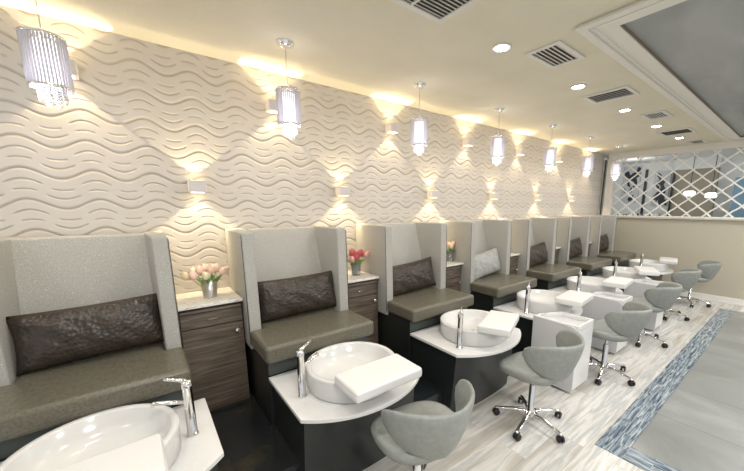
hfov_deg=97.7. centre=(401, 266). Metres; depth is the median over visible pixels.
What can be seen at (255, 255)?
bench
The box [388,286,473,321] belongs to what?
seat cushion
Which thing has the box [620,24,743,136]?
trim
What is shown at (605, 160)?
conduit
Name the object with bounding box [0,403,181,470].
basin
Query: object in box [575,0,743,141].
trim
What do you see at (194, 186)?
wall sconce
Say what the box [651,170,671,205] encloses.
wall art
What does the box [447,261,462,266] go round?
countertop
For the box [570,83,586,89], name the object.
recessed light
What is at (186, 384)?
faucet
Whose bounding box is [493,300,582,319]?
countertop
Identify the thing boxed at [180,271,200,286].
tulip
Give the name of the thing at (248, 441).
floor
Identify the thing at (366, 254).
tulip
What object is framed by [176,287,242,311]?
countertop
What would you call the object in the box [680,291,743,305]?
baseboard
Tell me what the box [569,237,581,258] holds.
lumbar pillow
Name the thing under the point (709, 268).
stool
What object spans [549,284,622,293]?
countertop
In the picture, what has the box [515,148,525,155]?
wall sconce
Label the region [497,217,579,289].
bench
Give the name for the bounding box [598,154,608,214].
pier
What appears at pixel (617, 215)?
trim
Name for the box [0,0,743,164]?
ceiling
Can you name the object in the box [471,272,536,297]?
seat cushion
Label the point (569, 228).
bench
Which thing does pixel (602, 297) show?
tray
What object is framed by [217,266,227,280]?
tulip
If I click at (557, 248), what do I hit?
base cabinet
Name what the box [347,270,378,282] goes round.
countertop
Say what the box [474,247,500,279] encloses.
lumbar pillow
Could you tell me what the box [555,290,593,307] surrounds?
pad
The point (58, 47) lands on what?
diffuser
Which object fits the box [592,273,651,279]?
countertop
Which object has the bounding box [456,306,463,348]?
faucet
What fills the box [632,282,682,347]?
stool
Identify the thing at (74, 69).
wall sconce
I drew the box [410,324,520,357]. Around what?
countertop
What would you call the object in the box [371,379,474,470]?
stool
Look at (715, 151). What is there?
lattice screen
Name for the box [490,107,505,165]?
crystal pendant
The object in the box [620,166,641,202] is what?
wall art
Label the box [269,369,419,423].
countertop
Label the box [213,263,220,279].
tulip
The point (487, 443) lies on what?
floor
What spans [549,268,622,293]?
station
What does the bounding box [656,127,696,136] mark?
ceiling vent
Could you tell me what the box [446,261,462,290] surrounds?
base cabinet
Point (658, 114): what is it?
ceiling vent
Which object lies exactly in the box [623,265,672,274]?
countertop
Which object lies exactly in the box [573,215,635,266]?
bench
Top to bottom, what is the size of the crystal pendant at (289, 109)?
0.625 m
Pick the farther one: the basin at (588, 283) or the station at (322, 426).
the basin at (588, 283)
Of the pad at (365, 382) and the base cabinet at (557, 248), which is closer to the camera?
the pad at (365, 382)
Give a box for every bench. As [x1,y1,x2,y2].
[0,231,191,461]
[225,225,373,427]
[356,221,473,361]
[439,219,536,311]
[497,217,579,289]
[539,216,611,275]
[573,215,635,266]
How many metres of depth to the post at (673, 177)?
7.83 m
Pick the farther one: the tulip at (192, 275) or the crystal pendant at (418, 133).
the crystal pendant at (418, 133)
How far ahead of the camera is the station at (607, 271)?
5.05 m
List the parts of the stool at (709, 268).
seat, backrest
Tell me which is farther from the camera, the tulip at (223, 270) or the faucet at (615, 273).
the faucet at (615, 273)
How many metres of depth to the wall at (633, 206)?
8.06 m
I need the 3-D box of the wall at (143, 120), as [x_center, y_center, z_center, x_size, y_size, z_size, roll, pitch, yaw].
[0.295,-0.538,4.103,10.620,2.947,0.120,-8,13,-38]
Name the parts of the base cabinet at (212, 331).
drawer, door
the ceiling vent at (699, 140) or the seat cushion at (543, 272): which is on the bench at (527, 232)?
the seat cushion at (543, 272)
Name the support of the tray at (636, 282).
on the rolling cart at (638, 287)
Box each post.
[640,170,648,215]
[667,172,674,215]
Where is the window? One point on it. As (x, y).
(609, 184)
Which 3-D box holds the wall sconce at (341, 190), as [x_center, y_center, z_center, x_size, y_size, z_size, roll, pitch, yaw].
[-0.584,-0.746,3.196,0.112,0.089,0.114,-8,13,-38]
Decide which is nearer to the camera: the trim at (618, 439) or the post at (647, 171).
the trim at (618, 439)
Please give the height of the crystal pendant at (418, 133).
0.625 m
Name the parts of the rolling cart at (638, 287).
door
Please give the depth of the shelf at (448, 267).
3.84 m
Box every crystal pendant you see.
[16,0,74,109]
[275,38,301,139]
[410,82,427,155]
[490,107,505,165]
[543,124,557,171]
[581,136,594,176]
[610,145,622,180]
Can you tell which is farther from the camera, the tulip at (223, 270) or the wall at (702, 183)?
the wall at (702, 183)
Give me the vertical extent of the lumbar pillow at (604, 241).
0.365 m
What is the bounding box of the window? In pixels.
[602,140,743,219]
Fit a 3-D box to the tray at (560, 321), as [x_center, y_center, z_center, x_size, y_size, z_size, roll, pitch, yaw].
[1.554,0.506,3.112,0.322,0.050,0.415,-8,13,-38]
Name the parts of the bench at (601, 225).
panel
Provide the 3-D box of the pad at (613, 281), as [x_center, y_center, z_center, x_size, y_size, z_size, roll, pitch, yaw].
[2.734,0.196,4.101,0.445,0.070,0.250,-10,15,-43]
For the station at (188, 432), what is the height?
0.910 m
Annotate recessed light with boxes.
[491,42,511,52]
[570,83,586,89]
[618,108,631,111]
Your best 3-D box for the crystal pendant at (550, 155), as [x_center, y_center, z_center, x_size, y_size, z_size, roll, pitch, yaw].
[2.082,-1.645,4.527,0.163,0.625,0.163,7,13,34]
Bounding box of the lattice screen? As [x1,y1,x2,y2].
[611,147,743,216]
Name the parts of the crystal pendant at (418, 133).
lamp shade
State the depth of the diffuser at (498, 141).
3.73 m
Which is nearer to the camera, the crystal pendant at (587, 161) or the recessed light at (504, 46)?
the recessed light at (504, 46)
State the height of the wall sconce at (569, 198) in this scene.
0.089 m
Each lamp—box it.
[684,156,695,195]
[705,155,717,197]
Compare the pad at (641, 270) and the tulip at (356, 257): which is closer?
the tulip at (356, 257)
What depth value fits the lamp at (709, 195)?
6.87 m
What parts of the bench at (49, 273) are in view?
backrest, panel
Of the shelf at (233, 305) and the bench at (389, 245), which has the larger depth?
the bench at (389, 245)
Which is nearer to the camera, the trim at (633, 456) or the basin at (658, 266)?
the trim at (633, 456)
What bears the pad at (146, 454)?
on the station at (188, 432)
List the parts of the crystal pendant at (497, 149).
lamp shade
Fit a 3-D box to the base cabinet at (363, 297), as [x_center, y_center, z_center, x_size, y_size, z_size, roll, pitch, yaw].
[-0.509,0.490,3.268,0.400,0.832,0.446,-8,13,-38]
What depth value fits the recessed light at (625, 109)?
3.75 m
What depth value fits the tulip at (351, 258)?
3.04 m
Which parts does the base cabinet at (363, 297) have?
drawer, door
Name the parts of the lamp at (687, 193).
lamp shade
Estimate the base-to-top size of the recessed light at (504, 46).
0.008 m
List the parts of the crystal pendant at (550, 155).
lamp shade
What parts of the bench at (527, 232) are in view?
backrest, panel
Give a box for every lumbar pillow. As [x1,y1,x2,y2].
[6,293,163,376]
[257,271,336,323]
[393,257,435,296]
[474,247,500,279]
[529,241,547,267]
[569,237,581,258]
[599,234,608,251]
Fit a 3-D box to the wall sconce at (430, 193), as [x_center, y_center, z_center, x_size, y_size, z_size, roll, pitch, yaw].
[0.375,-0.886,3.950,0.112,0.089,0.114,-8,13,-38]
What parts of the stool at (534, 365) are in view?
leg, leg, leg, seat, leg, leg, backrest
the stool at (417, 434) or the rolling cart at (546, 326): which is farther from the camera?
the rolling cart at (546, 326)
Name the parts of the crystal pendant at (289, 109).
lamp shade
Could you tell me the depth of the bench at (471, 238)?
3.93 m
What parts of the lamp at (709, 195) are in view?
lamp shade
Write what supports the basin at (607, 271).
in the station at (607, 271)
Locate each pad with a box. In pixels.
[55,434,167,470]
[334,354,421,403]
[477,310,518,337]
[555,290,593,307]
[602,276,632,288]
[634,266,659,275]
[659,257,677,264]
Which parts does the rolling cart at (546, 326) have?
door, panel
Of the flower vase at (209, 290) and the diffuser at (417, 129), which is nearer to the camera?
the flower vase at (209, 290)
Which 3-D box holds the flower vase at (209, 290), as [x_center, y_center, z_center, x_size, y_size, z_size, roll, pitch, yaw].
[-1.434,0.158,2.417,0.112,0.135,0.112,-8,13,-38]
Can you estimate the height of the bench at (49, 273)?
1.320 m
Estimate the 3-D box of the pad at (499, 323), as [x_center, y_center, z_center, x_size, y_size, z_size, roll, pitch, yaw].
[0.804,0.463,2.673,0.250,0.070,0.445,6,12,28]
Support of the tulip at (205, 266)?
in the flower vase at (209, 290)
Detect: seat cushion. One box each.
[0,342,191,441]
[250,307,373,363]
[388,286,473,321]
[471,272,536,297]
[527,263,579,281]
[567,256,611,270]
[598,250,635,262]
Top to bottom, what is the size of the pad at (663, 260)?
0.070 m
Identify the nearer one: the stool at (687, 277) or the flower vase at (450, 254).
the flower vase at (450, 254)
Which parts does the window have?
frame, frame, sill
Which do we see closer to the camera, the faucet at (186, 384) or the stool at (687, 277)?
the faucet at (186, 384)
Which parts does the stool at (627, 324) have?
leg, leg, leg, seat, leg, leg, backrest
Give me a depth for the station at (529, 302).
3.44 m
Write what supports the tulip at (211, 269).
in the flower vase at (209, 290)
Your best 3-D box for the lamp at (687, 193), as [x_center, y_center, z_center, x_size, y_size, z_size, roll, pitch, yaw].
[6.392,-2.008,7.131,0.190,0.867,0.190,-8,13,-38]
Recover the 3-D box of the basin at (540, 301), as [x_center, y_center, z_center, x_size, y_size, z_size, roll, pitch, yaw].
[1.594,0.388,3.631,0.584,0.135,0.584,-8,13,-38]
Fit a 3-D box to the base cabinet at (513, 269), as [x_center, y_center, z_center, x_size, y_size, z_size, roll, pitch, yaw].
[1.410,0.209,4.776,0.400,0.832,0.446,-8,13,-38]
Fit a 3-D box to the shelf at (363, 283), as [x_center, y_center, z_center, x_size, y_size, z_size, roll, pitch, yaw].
[-0.390,0.157,3.054,0.380,0.018,0.035,-8,13,-38]
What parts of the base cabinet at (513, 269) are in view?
door, drawer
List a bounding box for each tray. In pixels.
[536,312,593,331]
[587,291,632,304]
[633,279,662,285]
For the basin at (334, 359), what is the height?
0.135 m
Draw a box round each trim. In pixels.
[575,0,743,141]
[595,308,733,457]
[617,215,743,220]
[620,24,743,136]
[622,447,679,470]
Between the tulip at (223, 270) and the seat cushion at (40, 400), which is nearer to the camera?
the seat cushion at (40, 400)
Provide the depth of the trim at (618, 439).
2.97 m
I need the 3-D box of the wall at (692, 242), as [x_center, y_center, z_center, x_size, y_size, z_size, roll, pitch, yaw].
[6.618,0.104,4.728,0.120,1.460,7.000,-8,13,-38]
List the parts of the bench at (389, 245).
backrest, panel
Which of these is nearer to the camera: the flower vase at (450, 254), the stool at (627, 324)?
the stool at (627, 324)
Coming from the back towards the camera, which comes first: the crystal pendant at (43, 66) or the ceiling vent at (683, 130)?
the ceiling vent at (683, 130)
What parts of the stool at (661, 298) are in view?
leg, seat, leg, backrest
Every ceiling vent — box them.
[391,0,479,23]
[525,40,585,68]
[581,85,639,103]
[640,110,673,119]
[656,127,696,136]
[686,139,707,143]
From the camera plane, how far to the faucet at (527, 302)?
3.41 m
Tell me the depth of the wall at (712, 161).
7.43 m
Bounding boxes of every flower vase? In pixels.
[200,279,216,297]
[351,261,360,275]
[447,251,452,261]
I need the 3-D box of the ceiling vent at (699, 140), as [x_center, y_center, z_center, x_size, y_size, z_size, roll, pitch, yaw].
[5.071,-2.149,5.561,0.380,0.012,0.220,-8,13,-38]
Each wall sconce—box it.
[61,59,78,79]
[187,180,206,192]
[265,98,281,113]
[335,186,349,195]
[385,123,398,133]
[427,190,438,197]
[462,138,473,146]
[488,193,498,198]
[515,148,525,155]
[533,195,542,199]
[556,156,563,161]
[567,196,575,200]
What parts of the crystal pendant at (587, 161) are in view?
lamp shade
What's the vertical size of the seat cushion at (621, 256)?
0.120 m
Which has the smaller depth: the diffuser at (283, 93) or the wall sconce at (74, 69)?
the wall sconce at (74, 69)
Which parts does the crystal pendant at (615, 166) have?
lamp shade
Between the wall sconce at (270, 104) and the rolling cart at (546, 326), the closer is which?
the wall sconce at (270, 104)
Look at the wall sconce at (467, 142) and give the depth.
4.17 m
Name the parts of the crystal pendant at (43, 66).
cord, lamp shade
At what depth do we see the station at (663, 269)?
5.68 m
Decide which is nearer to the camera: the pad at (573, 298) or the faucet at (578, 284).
the pad at (573, 298)
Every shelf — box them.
[179,302,240,315]
[348,280,377,286]
[446,266,461,269]
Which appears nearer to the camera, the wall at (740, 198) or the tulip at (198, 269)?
the tulip at (198, 269)
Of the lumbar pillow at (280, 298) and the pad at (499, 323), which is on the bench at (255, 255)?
the lumbar pillow at (280, 298)
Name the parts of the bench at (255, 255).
backrest, panel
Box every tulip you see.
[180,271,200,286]
[188,271,201,284]
[189,266,203,280]
[195,265,204,280]
[201,263,208,279]
[201,271,209,282]
[208,264,216,279]
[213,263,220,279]
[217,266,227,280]
[349,249,354,262]
[349,256,355,266]
[354,254,358,264]
[356,250,361,262]
[361,251,369,263]
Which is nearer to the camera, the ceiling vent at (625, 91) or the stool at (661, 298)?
the ceiling vent at (625, 91)
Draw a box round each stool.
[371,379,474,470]
[492,329,584,442]
[589,301,652,385]
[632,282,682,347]
[663,268,701,320]
[677,260,721,307]
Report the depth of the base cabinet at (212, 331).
2.36 m
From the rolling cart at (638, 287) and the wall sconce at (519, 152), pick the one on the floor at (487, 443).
the rolling cart at (638, 287)
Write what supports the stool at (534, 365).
on the floor at (487, 443)
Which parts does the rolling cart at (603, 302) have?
door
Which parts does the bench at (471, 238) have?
backrest, panel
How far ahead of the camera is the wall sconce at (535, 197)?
5.42 m
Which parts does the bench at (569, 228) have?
panel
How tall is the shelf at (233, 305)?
0.018 m
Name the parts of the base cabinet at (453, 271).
drawer, door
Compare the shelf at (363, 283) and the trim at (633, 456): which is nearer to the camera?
the trim at (633, 456)
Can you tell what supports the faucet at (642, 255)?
on the station at (663, 269)
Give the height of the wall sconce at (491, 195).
0.089 m
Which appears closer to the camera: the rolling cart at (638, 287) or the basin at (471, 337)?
the basin at (471, 337)
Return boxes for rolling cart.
[531,312,593,392]
[581,291,632,353]
[623,279,662,330]
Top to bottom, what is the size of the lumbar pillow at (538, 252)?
0.372 m
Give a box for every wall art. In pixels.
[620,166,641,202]
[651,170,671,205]
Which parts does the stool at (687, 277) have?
leg, backrest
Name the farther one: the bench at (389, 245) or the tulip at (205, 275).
the bench at (389, 245)
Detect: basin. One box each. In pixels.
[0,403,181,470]
[305,341,394,403]
[440,309,506,346]
[516,289,572,313]
[566,276,615,292]
[602,266,645,278]
[628,259,668,271]
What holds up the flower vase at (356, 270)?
on the countertop
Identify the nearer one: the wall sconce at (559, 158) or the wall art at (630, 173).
the wall sconce at (559, 158)
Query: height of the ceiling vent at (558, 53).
0.012 m
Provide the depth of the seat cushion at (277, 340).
2.37 m
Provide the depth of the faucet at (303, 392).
1.92 m
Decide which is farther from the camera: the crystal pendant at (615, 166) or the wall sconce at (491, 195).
the crystal pendant at (615, 166)
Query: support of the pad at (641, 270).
on the station at (607, 271)
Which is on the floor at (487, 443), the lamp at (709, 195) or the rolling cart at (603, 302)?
the rolling cart at (603, 302)
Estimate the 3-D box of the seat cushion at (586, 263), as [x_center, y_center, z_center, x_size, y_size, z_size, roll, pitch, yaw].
[3.099,-0.082,5.573,0.830,0.120,0.655,-8,13,-38]
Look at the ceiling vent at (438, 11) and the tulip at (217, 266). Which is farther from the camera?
the tulip at (217, 266)
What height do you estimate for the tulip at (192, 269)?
0.219 m
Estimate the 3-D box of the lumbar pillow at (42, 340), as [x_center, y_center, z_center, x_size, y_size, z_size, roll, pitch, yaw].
[-1.799,0.370,1.902,0.664,0.333,0.184,-10,14,-42]
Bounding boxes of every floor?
[210,347,522,470]
[363,297,743,470]
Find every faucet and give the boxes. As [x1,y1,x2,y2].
[150,378,198,437]
[296,340,318,398]
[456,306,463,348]
[524,282,530,313]
[576,268,581,290]
[613,259,617,275]
[640,252,643,265]
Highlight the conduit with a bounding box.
[599,160,606,214]
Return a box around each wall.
[0,5,603,293]
[611,154,743,216]
[614,218,743,299]
[669,167,720,216]
[674,156,721,169]
[728,177,743,217]
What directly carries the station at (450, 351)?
on the floor at (487, 443)
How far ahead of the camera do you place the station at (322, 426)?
1.95 m
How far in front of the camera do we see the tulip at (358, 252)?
3.13 m
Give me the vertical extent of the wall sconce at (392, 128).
0.089 m
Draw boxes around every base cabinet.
[176,287,249,410]
[347,270,378,343]
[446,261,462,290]
[509,253,519,274]
[555,247,560,263]
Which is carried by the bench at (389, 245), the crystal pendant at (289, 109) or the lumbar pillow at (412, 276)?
the lumbar pillow at (412, 276)
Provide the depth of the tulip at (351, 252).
3.10 m
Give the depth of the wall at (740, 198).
6.83 m
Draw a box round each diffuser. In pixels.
[30,37,62,84]
[282,92,295,121]
[414,121,423,142]
[494,138,501,152]
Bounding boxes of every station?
[0,378,223,470]
[269,340,419,470]
[410,306,520,411]
[493,282,582,349]
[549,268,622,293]
[592,259,651,292]
[623,252,672,280]

